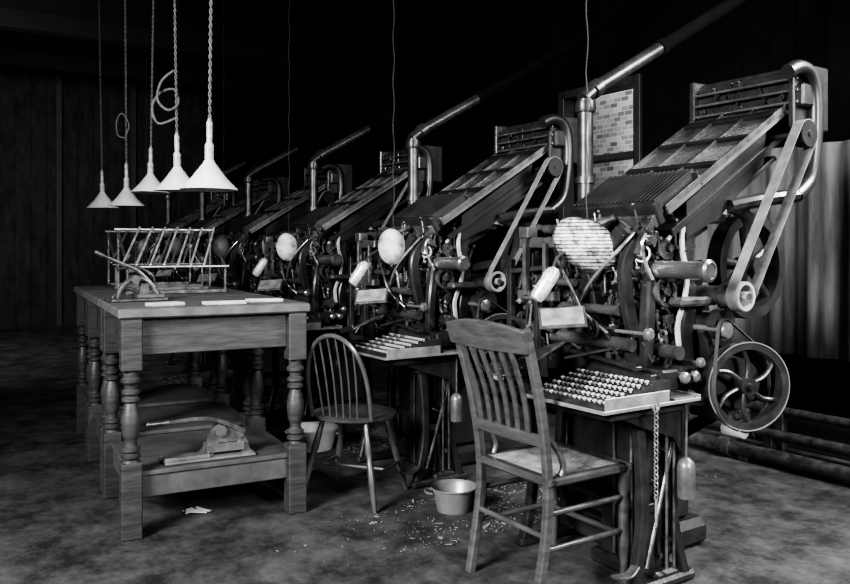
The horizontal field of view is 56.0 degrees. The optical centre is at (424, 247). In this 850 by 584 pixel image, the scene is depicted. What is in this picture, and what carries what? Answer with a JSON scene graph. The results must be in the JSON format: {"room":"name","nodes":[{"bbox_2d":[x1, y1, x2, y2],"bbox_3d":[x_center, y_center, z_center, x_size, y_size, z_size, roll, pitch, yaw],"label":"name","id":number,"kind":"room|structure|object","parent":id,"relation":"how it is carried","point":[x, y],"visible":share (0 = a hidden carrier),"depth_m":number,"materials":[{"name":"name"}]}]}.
{"room":"print shop","nodes":[
{"label":"print shop","id":0,"kind":"room"},
{"bbox_2d":[0,68,213,328],"bbox_3d":[-7.056,-0.800,12.891,7.800,4.200,0.200,0,0,-33],"label":"wall","id":1,"kind":"structure","parent":0,"point":[27,98],"depth_m":13.50,"materials":[{"name":"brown wood"}]},
{"bbox_2d":[56,74,61,325],"bbox_3d":[-6.114,-0.800,13.360,0.090,4.200,0.050,0,0,-33],"label":"trim","id":2,"kind":"structure","parent":1,"relation":"attached to","point":[58,76],"depth_m":13.34,"materials":[{"name":"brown wood"}]},
{"bbox_2d":[130,82,135,274],"bbox_3d":[-5.111,-0.800,14.019,0.090,4.200,0.050,0,0,-33],"label":"trim","id":3,"kind":"structure","parent":1,"relation":"attached to","point":[132,84],"depth_m":14.00,"materials":[{"name":"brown wood"}]},
{"bbox_2d":[0,0,397,91],"bbox_3d":[-2.474,-2.840,5.731,7.600,0.320,16.800,0,0,-33],"label":"ceiling","id":4,"kind":"structure","parent":0,"point":[41,36],"depth_m":10.67,"materials":[{"name":"black"}]},
{"bbox_2d":[86,0,118,207],"bbox_3d":[-2.712,-1.503,6.677,0.256,2.336,0.256,-1,1,0],"label":"pendant lamp","id":5,"kind":"object","parent":4,"relation":"hanging from","point":[102,200],"visible":1,"depth_m":6.67,"materials":[{"name":"white metal"}]},
{"bbox_2d":[100,170,104,191],"bbox_3d":[-2.702,-0.557,6.696,0.040,0.195,0.039,-1,1,0],"label":"socket","id":6,"kind":"object","parent":5,"relation":"attached to","point":[102,186],"depth_m":6.68,"materials":[{"name":"ceramic"}]},
{"bbox_2d":[108,0,144,206],"bbox_3d":[-2.200,-1.490,5.876,0.256,2.361,0.256,0,1,0],"label":"pendant lamp","id":7,"kind":"object","parent":4,"relation":"hanging from","point":[125,198],"visible":1,"depth_m":5.88,"materials":[{"name":"white metal"}]},
{"bbox_2d":[124,162,128,187],"bbox_3d":[-2.200,-0.532,5.896,0.040,0.195,0.039,0,1,0],"label":"socket","id":8,"kind":"object","parent":7,"relation":"attached to","point":[126,179],"depth_m":5.88,"materials":[{"name":"ceramic"}]},
{"bbox_2d":[131,0,169,193],"bbox_3d":[-1.879,-1.525,5.523,0.256,2.292,0.256,1,-1,0],"label":"pendant lamp","id":9,"kind":"object","parent":4,"relation":"hanging from","point":[150,182],"visible":0.94,"depth_m":5.50,"materials":[{"name":"white metal"}]},
{"bbox_2d":[147,146,153,172],"bbox_3d":[-1.888,-0.602,5.504,0.040,0.195,0.039,1,-1,0],"label":"socket","id":10,"kind":"object","parent":9,"relation":"attached to","point":[150,167],"depth_m":5.49,"materials":[{"name":"ceramic"}]},
{"bbox_2d":[151,0,196,191],"bbox_3d":[-1.381,-1.493,4.377,0.274,2.356,0.256,-1,1,0],"label":"pendant lamp","id":11,"kind":"object","parent":4,"relation":"hanging from","point":[176,177],"visible":0.98,"depth_m":4.38,"materials":[{"name":"white metal"}]},
{"bbox_2d":[173,132,180,165],"bbox_3d":[-1.362,-0.537,4.396,0.040,0.195,0.039,-1,1,0],"label":"socket","id":12,"kind":"object","parent":11,"relation":"attached to","point":[176,156],"depth_m":4.38,"materials":[{"name":"ceramic"}]},
{"bbox_2d":[179,0,237,191],"bbox_3d":[-0.952,-1.466,3.570,0.256,2.411,0.256,1,0,0],"label":"pendant lamp","id":13,"kind":"object","parent":4,"relation":"hanging from","point":[208,177],"visible":1,"depth_m":3.55,"materials":[{"name":"white metal"}]},
{"bbox_2d":[205,118,213,159],"bbox_3d":[-0.962,-0.482,3.570,0.040,0.195,0.039,1,0,0],"label":"socket","id":14,"kind":"object","parent":13,"relation":"attached to","point":[209,146],"depth_m":3.56,"materials":[{"name":"ceramic"}]},
{"bbox_2d":[0,325,849,583],"bbox_3d":[-2.474,1.350,5.731,7.600,0.100,16.800,0,0,-33],"label":"floor","id":15,"kind":"structure","parent":0,"point":[766,523],"depth_m":3.82,"materials":[{"name":"grey concrete"}]},
{"bbox_2d":[74,284,223,455],"bbox_3d":[-1.905,0.785,5.511,0.890,1.030,0.800,0,0,-28],"label":"work table","id":16,"kind":"object","parent":15,"relation":"on","point":[190,392],"visible":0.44,"depth_m":5.58,"materials":[{"name":"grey wood"}]},
{"bbox_2d":[83,383,209,409],"bbox_3d":[-1.905,1.069,5.511,0.790,0.122,0.700,0,0,-28],"label":"shelf","id":17,"kind":"object","parent":16,"relation":"attached to","point":[183,393],"depth_m":5.50,"materials":[{"name":"grey wood"}]},
{"bbox_2d":[105,230,202,288],"bbox_3d":[-1.884,0.067,5.579,0.631,0.403,0.445,0,0,-28],"label":"rack","id":18,"kind":"object","parent":16,"relation":"on","point":[109,242],"visible":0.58,"depth_m":5.60,"materials":[{"name":"metal"}]},
{"bbox_2d":[84,288,260,491],"bbox_3d":[-1.522,0.785,4.792,0.890,1.030,0.800,0,0,-28],"label":"work table","id":19,"kind":"object","parent":15,"relation":"on","point":[220,407],"visible":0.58,"depth_m":4.86,"materials":[{"name":"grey wood"}]},
{"bbox_2d":[95,401,242,438],"bbox_3d":[-1.522,1.069,4.792,0.790,0.122,0.700,0,0,-28],"label":"shelf","id":20,"kind":"object","parent":19,"relation":"attached to","point":[217,409],"depth_m":4.81,"materials":[{"name":"grey wood"}]},
{"bbox_2d":[114,227,228,294],"bbox_3d":[-1.552,0.067,4.889,0.631,0.403,0.445,0,0,-28],"label":"rack","id":21,"kind":"object","parent":19,"relation":"on","point":[187,289],"visible":0.86,"depth_m":4.88,"materials":[{"name":"metal"}]},
{"bbox_2d":[159,370,231,383],"bbox_3d":[-1.693,1.296,8.340,2.138,0.014,0.618,0,0,-33],"label":"litter","id":22,"kind":"object","parent":15,"relation":"on","point":[228,376],"visible":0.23,"depth_m":8.01,"materials":[{"name":"paper"}]},
{"bbox_2d":[183,506,211,513],"bbox_3d":[-1.120,1.287,3.935,0.142,0.024,0.061,0,0,-11],"label":"crumpled paper","id":23,"kind":"object","parent":15,"relation":"on","point":[200,509],"visible":1,"depth_m":3.92,"materials":[{"name":"white paper"}]},
{"bbox_2d":[99,295,310,541],"bbox_3d":[-1.140,0.785,4.072,0.890,1.030,0.800,0,0,-28],"label":"work table","id":24,"kind":"object","parent":15,"relation":"on","point":[133,470],"visible":1,"depth_m":3.84,"materials":[{"name":"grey wood"}]},
{"bbox_2d":[94,250,167,301],"bbox_3d":[-1.498,0.139,4.060,0.344,0.259,0.160,0,0,-34],"label":"tool","id":25,"kind":"object","parent":24,"relation":"on","point":[143,294],"visible":1,"depth_m":4.06,"materials":[{"name":"metal"}]},
{"bbox_2d":[145,301,184,306],"bbox_3d":[-1.217,0.262,3.748,0.080,0.014,0.160,0,0,45],"label":"tray","id":26,"kind":"object","parent":24,"relation":"on","point":[173,303],"visible":1,"depth_m":3.73,"materials":[{"name":"metal"}]},
{"bbox_2d":[111,426,286,497],"bbox_3d":[-1.140,1.069,4.072,0.790,0.122,0.700,0,0,-28],"label":"shelf","id":27,"kind":"object","parent":24,"relation":"attached to","point":[269,462],"depth_m":3.86,"materials":[{"name":"grey wood"}]},
{"bbox_2d":[145,416,255,465],"bbox_3d":[-1.078,0.903,3.833,0.506,0.205,0.161,0,0,-28],"label":"cutter","id":28,"kind":"object","parent":24,"relation":"on","point":[226,439],"visible":1,"depth_m":3.84,"materials":[{"name":"metal"}]},
{"bbox_2d":[202,300,246,304],"bbox_3d":[-0.965,0.262,3.848,0.200,0.014,0.060,0,0,-31],"label":"tray","id":29,"kind":"object","parent":24,"relation":"on","point":[228,301],"visible":1,"depth_m":3.83,"materials":[{"name":"metal"}]},
{"bbox_2d":[245,298,282,301],"bbox_3d":[-0.808,0.262,4.022,0.180,0.014,0.060,0,0,-22],"label":"tray","id":30,"kind":"object","parent":24,"relation":"on","point":[258,299],"visible":0.91,"depth_m":4.00,"materials":[{"name":"metal"}]},
{"bbox_2d":[125,38,304,354],"bbox_3d":[-2.510,-0.682,10.592,2.872,3.977,1.019,0,0,-33],"label":"machine","id":31,"kind":"object","parent":15,"relation":"on","point":[215,206],"visible":0.23,"depth_m":10.14,"materials":[{"name":"black metal"}]},
{"bbox_2d":[127,38,149,261],"bbox_3d":[-3.543,-1.232,9.958,0.309,2.876,0.404,0,0,0],"label":"task lamp","id":32,"kind":"object","parent":31,"relation":"on","point":[138,244],"depth_m":9.92,"materials":[{"name":"metal"}]},
{"bbox_2d":[163,203,222,237],"bbox_3d":[-2.958,-0.386,10.190,0.846,0.519,0.460,0,0,-33],"label":"magazine","id":33,"kind":"object","parent":31,"relation":"on","point":[191,219],"depth_m":10.08,"materials":[{"name":"grey metal"}]},
{"bbox_2d":[152,0,357,371],"bbox_3d":[-1.690,-0.682,9.242,2.872,3.977,1.019,0,0,-33],"label":"machine","id":34,"kind":"object","parent":15,"relation":"on","point":[268,190],"visible":0.32,"depth_m":8.76,"materials":[{"name":"black metal"}]},
{"bbox_2d":[152,0,183,265],"bbox_3d":[-2.724,-1.232,8.608,0.309,2.876,0.404,0,0,0],"label":"task lamp","id":35,"kind":"object","parent":34,"relation":"on","point":[181,243],"depth_m":8.57,"materials":[{"name":"metal"}]},
{"bbox_2d":[201,195,266,235],"bbox_3d":[-2.138,-0.386,8.840,0.846,0.519,0.460,0,0,-33],"label":"magazine","id":36,"kind":"object","parent":34,"relation":"on","point":[236,212],"depth_m":8.68,"materials":[{"name":"grey metal"}]},
{"bbox_2d":[230,384,382,408],"bbox_3d":[-0.871,1.296,6.995,2.140,0.014,0.609,0,0,-33],"label":"litter","id":37,"kind":"object","parent":15,"relation":"on","point":[379,384],"visible":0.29,"depth_m":6.76,"materials":[{"name":"paper"}]},
{"bbox_2d":[193,0,425,395],"bbox_3d":[-0.870,-0.682,7.892,2.872,3.977,1.019,0,0,-33],"label":"machine","id":38,"kind":"object","parent":15,"relation":"on","point":[244,237],"visible":0.57,"depth_m":7.35,"materials":[{"name":"black metal"}]},
{"bbox_2d":[193,0,229,270],"bbox_3d":[-1.903,-1.232,7.258,0.309,2.876,0.404,0,0,0],"label":"task lamp","id":39,"kind":"object","parent":38,"relation":"on","point":[222,241],"depth_m":7.22,"materials":[{"name":"metal"}]},
{"bbox_2d":[248,186,326,233],"bbox_3d":[-1.318,-0.386,7.490,0.846,0.519,0.460,0,0,-33],"label":"magazine","id":40,"kind":"object","parent":38,"relation":"on","point":[274,219],"depth_m":7.33,"materials":[{"name":"grey metal"}]},
{"bbox_2d":[285,421,338,452],"bbox_3d":[-0.720,1.231,5.200,0.318,0.138,0.318,0,0,42],"label":"metal basin","id":41,"kind":"object","parent":15,"relation":"on","point":[310,428],"visible":0.44,"depth_m":5.13,"materials":[{"name":"metal"}]},
{"bbox_2d":[305,333,407,513],"bbox_3d":[-0.381,0.861,4.151,0.449,0.885,0.502,0,0,20],"label":"chair","id":42,"kind":"object","parent":15,"relation":"on","point":[351,413],"visible":0.98,"depth_m":4.03,"materials":[{"name":"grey wood"}]},
{"bbox_2d":[252,0,517,424],"bbox_3d":[-0.050,-0.682,6.542,2.872,3.977,1.019,0,0,-33],"label":"machine","id":43,"kind":"object","parent":15,"relation":"on","point":[315,248],"visible":0.81,"depth_m":5.93,"materials":[{"name":"black metal"}]},
{"bbox_2d":[252,0,296,276],"bbox_3d":[-1.083,-1.232,5.908,0.309,2.876,0.404,0,0,0],"label":"task lamp","id":44,"kind":"object","parent":43,"relation":"on","point":[285,246],"depth_m":5.87,"materials":[{"name":"metal"}]},
{"bbox_2d":[321,174,407,230],"bbox_3d":[-0.498,-0.386,6.140,0.846,0.519,0.460,0,0,-33],"label":"magazine","id":45,"kind":"object","parent":43,"relation":"on","point":[361,209],"depth_m":5.99,"materials":[{"name":"grey metal"}]},
{"bbox_2d":[282,421,511,457],"bbox_3d":[-0.072,1.296,5.627,2.098,0.012,0.626,0,0,-33],"label":"litter","id":46,"kind":"object","parent":15,"relation":"on","point":[494,421],"visible":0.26,"depth_m":5.40,"materials":[{"name":"paper"}]},
{"bbox_2d":[424,479,475,514],"bbox_3d":[0.145,1.241,3.980,0.265,0.118,0.232,0,0,39],"label":"metal basin","id":47,"kind":"object","parent":15,"relation":"on","point":[452,496],"visible":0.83,"depth_m":3.92,"materials":[{"name":"metal"}]},
{"bbox_2d":[339,0,649,488],"bbox_3d":[0.770,-0.682,5.192,2.872,3.977,1.019,0,0,-33],"label":"machine","id":48,"kind":"object","parent":15,"relation":"on","point":[428,282],"visible":0.96,"depth_m":4.57,"materials":[{"name":"black metal"}]},
{"bbox_2d":[349,0,404,285],"bbox_3d":[-0.264,-1.232,4.558,0.309,2.876,0.404,0,0,0],"label":"task lamp","id":49,"kind":"object","parent":48,"relation":"on","point":[390,245],"depth_m":4.53,"materials":[{"name":"metal"}]},
{"bbox_2d":[439,148,545,224],"bbox_3d":[0.322,-0.386,4.790,0.846,0.519,0.460,0,0,-33],"label":"magazine","id":50,"kind":"object","parent":48,"relation":"on","point":[483,195],"depth_m":4.66,"materials":[{"name":"grey metal"}]},
{"bbox_2d":[276,476,715,565],"bbox_3d":[0.443,1.296,4.074,2.524,0.014,0.628,0,0,-33],"label":"litter","id":51,"kind":"object","parent":15,"relation":"on","point":[495,490],"visible":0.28,"depth_m":3.80,"materials":[{"name":"paper"}]},
{"bbox_2d":[446,318,631,583],"bbox_3d":[0.439,0.785,3.145,0.596,1.037,0.478,0,0,-33],"label":"chair","id":52,"kind":"object","parent":15,"relation":"on","point":[546,462],"visible":1,"depth_m":3.06,"materials":[{"name":"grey wood"}]},
{"bbox_2d":[480,383,849,483],"bbox_3d":[2.164,1.240,4.590,0.122,0.119,6.000,0,0,-33],"label":"pipe","id":53,"kind":"object","parent":15,"relation":"on","point":[728,446],"visible":0.5,"depth_m":4.76,"materials":[{"name":"metal"}]},
{"bbox_2d":[507,0,827,583],"bbox_3d":[1.590,-0.682,3.842,2.872,3.977,1.019,0,0,-33],"label":"machine","id":54,"kind":"object","parent":15,"relation":"on","point":[631,325],"visible":0.98,"depth_m":3.17,"materials":[{"name":"black metal"}]},
{"bbox_2d":[549,288,563,352],"bbox_3d":[0.724,0.235,3.704,0.300,0.570,0.300,0,0,-33],"label":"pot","id":55,"kind":"object","parent":54,"relation":"on","point":[560,350],"depth_m":3.66,"materials":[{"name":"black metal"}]},
{"bbox_2d":[531,0,621,301],"bbox_3d":[0.586,-1.232,3.208,0.368,2.876,0.404,0,0,0],"label":"task lamp","id":56,"kind":"object","parent":54,"relation":"on","point":[590,239],"depth_m":3.16,"materials":[{"name":"white metal"}]},
{"bbox_2d":[637,107,787,214],"bbox_3d":[1.142,-0.386,3.440,0.846,0.519,0.460,0,0,-33],"label":"magazine","id":57,"kind":"object","parent":54,"relation":"on","point":[702,169],"depth_m":3.33,"materials":[{"name":"grey metal"}]},
{"bbox_2d":[504,375,849,456],"bbox_3d":[2.373,1.212,4.727,0.096,0.176,6.000,0,0,-33],"label":"pipe","id":58,"kind":"object","parent":15,"relation":"on","point":[770,436],"visible":0.3,"depth_m":4.88,"materials":[{"name":"metal"}]},
{"bbox_2d":[516,359,849,451],"bbox_3d":[2.473,1.150,4.793,0.082,0.300,6.000,0,0,-33],"label":"pipe","id":59,"kind":"object","parent":15,"relation":"on","point":[781,423],"visible":0.26,"depth_m":5.01,"materials":[{"name":"metal"}]},
{"bbox_2d":[214,0,849,418],"bbox_3d":[0.786,-0.800,7.872,0.204,4.200,16.800,0,0,-33],"label":"wall","id":60,"kind":"structure","parent":0,"point":[437,41],"depth_m":7.66,"materials":[{"name":"black"}]},
{"bbox_2d":[558,73,641,287],"bbox_3d":[1.481,-0.510,6.695,0.130,1.720,0.930,0,0,-33],"label":"window","id":61,"kind":"structure","parent":60,"relation":"in","point":[566,99],"depth_m":6.49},
{"bbox_2d":[688,401,849,460],"bbox_3d":[3.539,1.200,3.471,0.032,0.200,6.420,0,0,-33],"label":"baseboard","id":62,"kind":"structure","parent":60,"relation":"attached to","point":[802,427],"depth_m":5.07,"materials":[{"name":"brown wood"}]},
{"bbox_2d":[692,140,849,361],"bbox_3d":[2.949,0.015,4.205,0.133,1.330,4.204,0,0,-33],"label":"curtain","id":63,"kind":"object","parent":60,"relation":"hanging from","point":[810,316],"visible":0.41,"depth_m":4.96,"materials":[{"name":"grey fabric"}]},
{"label":"outside","id":64,"kind":"structure","parent":0,"visible":0},
{"bbox_2d":[593,89,632,189],"bbox_3d":[2.367,-1.200,7.833,0.200,5.000,7.000,0,0,-33],"label":"brick building","id":65,"kind":"structure","parent":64,"point":[613,115],"depth_m":8.29,"materials":[{"name":"grey brick"}]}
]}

